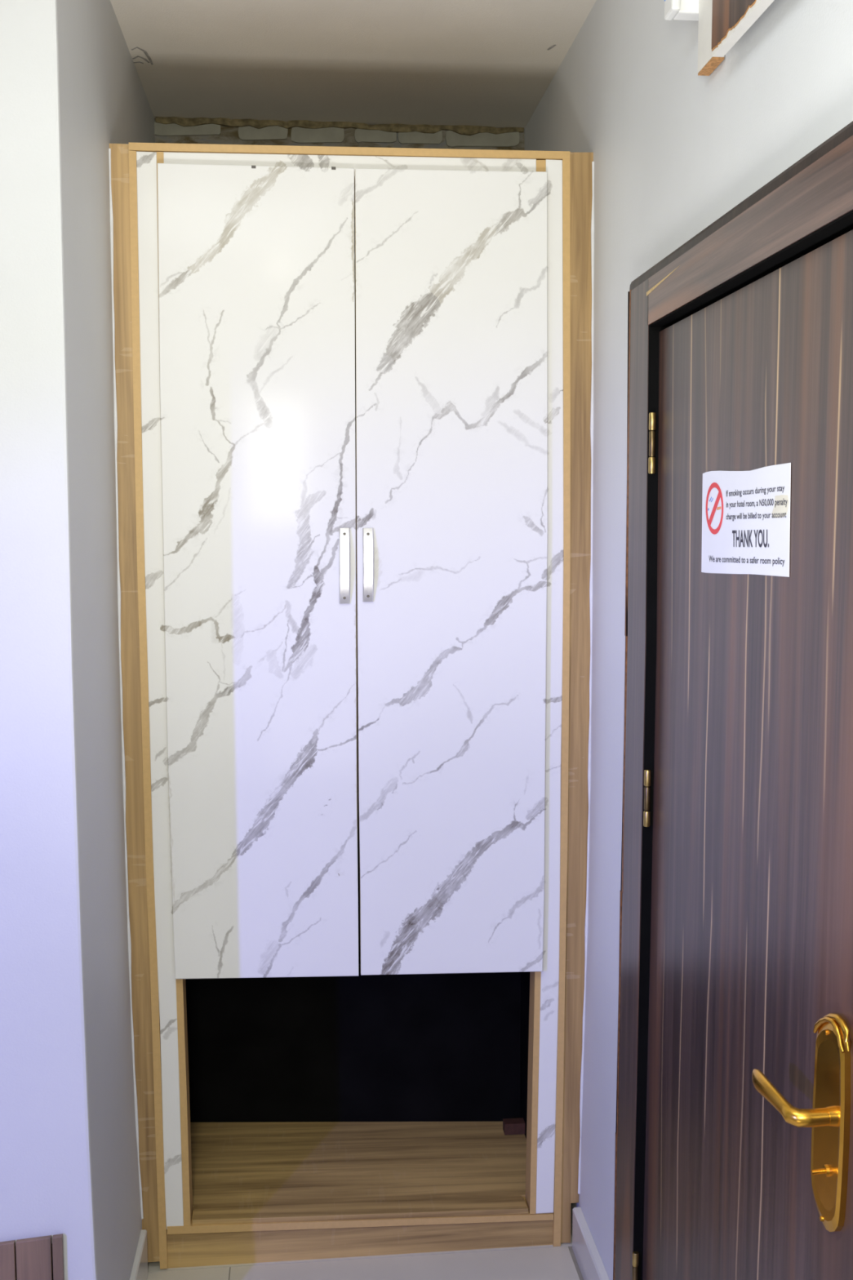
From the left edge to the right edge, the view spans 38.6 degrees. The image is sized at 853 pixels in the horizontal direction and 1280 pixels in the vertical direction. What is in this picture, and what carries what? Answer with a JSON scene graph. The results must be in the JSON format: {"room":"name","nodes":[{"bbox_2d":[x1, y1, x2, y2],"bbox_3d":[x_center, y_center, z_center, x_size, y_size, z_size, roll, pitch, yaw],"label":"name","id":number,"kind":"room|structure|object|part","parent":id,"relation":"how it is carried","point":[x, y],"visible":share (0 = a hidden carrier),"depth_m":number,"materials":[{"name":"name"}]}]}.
{"room":"hotel room","nodes":[
{"label":"hotel room","id":0,"kind":"room"},
{"bbox_2d":[0,0,155,1279],"bbox_3d":[-1.855,0.049,2.714,2.372,2.840,1.384,-1,6,-6],"label":"wall","id":1,"kind":"structure","parent":0,"point":[71,88],"depth_m":2.19,"materials":[{"name":"paint"}]},
{"bbox_2d":[129,1229,147,1279],"bbox_3d":[-0.623,1.434,2.540,0.013,0.110,0.525,-1,6,-6],"label":"baseboard","id":2,"kind":"structure","parent":1,"relation":"attached to","point":[140,1268],"depth_m":2.72,"materials":[{"name":"wood"}]},
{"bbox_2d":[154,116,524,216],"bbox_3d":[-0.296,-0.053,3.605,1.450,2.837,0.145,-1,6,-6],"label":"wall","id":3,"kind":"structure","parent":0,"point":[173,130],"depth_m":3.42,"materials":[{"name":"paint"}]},
{"bbox_2d":[110,0,596,128],"bbox_3d":[-1.156,-1.249,0.906,3.680,0.101,5.087,-1,6,-6],"label":"ceiling","id":4,"kind":"structure","parent":0,"point":[484,63],"depth_m":2.93,"materials":[{"name":"paint"}]},
{"bbox_2d":[146,1224,583,1279],"bbox_3d":[-1.150,1.664,1.196,3.680,0.080,5.087,-1,6,-6],"label":"floor","id":5,"kind":"structure","parent":0,"point":[544,1262],"depth_m":2.83,"materials":[{"name":"tile"}]},
{"bbox_2d":[0,1233,64,1279],"bbox_3d":[-0.857,1.305,2.232,0.384,0.429,0.012,-1,6,-6],"label":"headboard","id":6,"kind":"object","parent":5,"relation":"on","point":[37,1258],"visible":1,"depth_m":2.22,"materials":[{"name":"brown wood"}]},
{"bbox_2d":[108,142,594,1269],"bbox_3d":[-0.167,0.175,2.956,1.069,2.532,0.530,-1,6,-6],"label":"wardrobe","id":7,"kind":"object","parent":5,"relation":"on","point":[353,455],"visible":1,"depth_m":2.72,"materials":[{"name":"white wood"}]},
{"bbox_3d":[-0.640,0.188,2.929,0.028,2.503,0.470,-1,6,-6],"label":"panel","id":8,"kind":"part","parent":7,"relation":"part of","materials":[{"name":"brown wood"}]},
{"bbox_3d":[-0.363,-0.119,2.679,0.422,1.784,0.018,-1,6,-6],"label":"door","id":9,"kind":"part","parent":7,"relation":"part of","materials":[{"name":"stone"}]},
{"bbox_3d":[-0.180,-0.162,2.671,0.025,0.166,0.020,-1,6,-6],"label":"bow handle","id":10,"kind":"part","parent":7,"relation":"part of","materials":[{"name":"metal"}]},
{"bbox_3d":[-0.180,-1.074,2.849,0.948,0.022,0.470,-1,6,-6],"label":"panel","id":11,"kind":"part","parent":7,"relation":"part of","materials":[{"name":"white stone"}]},
{"bbox_3d":[-0.160,-1.022,2.629,0.802,0.049,0.016,-1,6,-6],"label":"marble rail","id":12,"kind":"part","parent":7,"relation":"part of","materials":[{"name":"stone"}]},
{"bbox_3d":[-0.196,0.147,3.191,0.966,2.460,0.006,0,6,-3],"label":"panel","id":13,"kind":"part","parent":7,"relation":"part of","materials":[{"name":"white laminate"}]},
{"bbox_3d":[-0.169,1.349,3.066,0.907,0.039,0.420,-1,6,-6],"label":"panel","id":14,"kind":"part","parent":7,"relation":"part of","materials":[{"name":"brown wood"}]},
{"bbox_3d":[-0.128,-0.164,2.676,0.025,0.162,0.020,-1,6,-6],"label":"bow handle","id":15,"kind":"part","parent":7,"relation":"part of","materials":[{"name":"metal"}]},
{"bbox_3d":[0.058,-0.122,2.721,0.426,1.794,0.018,-1,6,-6],"label":"door","id":16,"kind":"part","parent":7,"relation":"part of","materials":[{"name":"stone"}]},
{"bbox_3d":[0.292,0.177,3.000,0.026,2.516,0.430,-1,6,-6],"label":"panel","id":17,"kind":"part","parent":7,"relation":"part of","materials":[{"name":"brown wood"}]},
{"bbox_2d":[524,0,852,1279],"bbox_3d":[0.598,0.193,1.223,0.162,2.840,4.847,-1,6,-6],"label":"wall","id":18,"kind":"structure","parent":0,"point":[675,148],"depth_m":2.45,"materials":[{"name":"paint"}]},
{"bbox_2d":[572,1207,609,1279],"bbox_3d":[0.378,1.420,2.689,0.019,0.103,0.425,-1,6,-6],"label":"baseboard","id":19,"kind":"structure","parent":18,"relation":"attached to","point":[590,1264],"depth_m":2.78,"materials":[{"name":"wood"}]},
{"bbox_2d":[664,0,698,20],"bbox_3d":[0.409,-1.075,1.896,0.065,0.198,0.045,-1,6,-6],"label":"junction box","id":20,"kind":"object","parent":18,"relation":"attached to","point":[681,10],"visible":0.78,"depth_m":1.90,"materials":[{"name":"white plastic"}]},
{"bbox_3d":[0.384,-1.075,1.893,0.014,0.198,0.045,-1,6,-6],"label":"box lid","id":21,"kind":"part","parent":20,"relation":"part of","materials":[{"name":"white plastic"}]},
{"bbox_2d":[613,120,852,1279],"bbox_3d":[0.446,0.476,1.738,0.117,2.171,1.322,-1,6,-6],"label":"door","id":22,"kind":"structure","parent":18,"relation":"in","point":[734,1153],"depth_m":1.75,"materials":[{"name":"brown wood"}]},
{"bbox_2d":[701,462,791,577],"bbox_3d":[0.451,-0.168,1.743,0.002,0.157,0.354,-1,6,-6],"label":"notice","id":23,"kind":"object","parent":22,"relation":"attached to","point":[746,514],"visible":1,"depth_m":1.72,"materials":[{"name":"paper"}]},
{"bbox_3d":[0.441,0.556,1.481,0.054,0.028,0.123,-1,6,-6],"label":"lever handle","id":24,"kind":"part","parent":22,"relation":"part of","materials":[{"name":"gold metal"}]},
{"bbox_3d":[0.478,0.465,1.448,0.007,0.038,0.082,-1,6,-6],"label":"plate moulding","id":25,"kind":"part","parent":22,"relation":"part of","materials":[{"name":"gold metal"}]},
{"bbox_3d":[0.484,0.579,1.461,0.010,0.265,0.086,-1,6,-6],"label":"lock plate","id":26,"kind":"part","parent":22,"relation":"part of","materials":[{"name":"gold metal"}]},
{"bbox_3d":[0.482,0.454,1.431,0.008,0.031,0.068,-1,6,-6],"label":"plate moulding","id":27,"kind":"part","parent":22,"relation":"part of","materials":[{"name":"gold metal"}]},
{"bbox_2d":[697,0,774,75],"bbox_3d":[0.472,-1.035,1.404,0.037,0.431,0.972,-1,6,-6],"label":"picture frame","id":28,"kind":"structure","parent":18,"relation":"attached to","point":[722,23],"depth_m":1.75,"materials":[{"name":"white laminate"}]}
]}

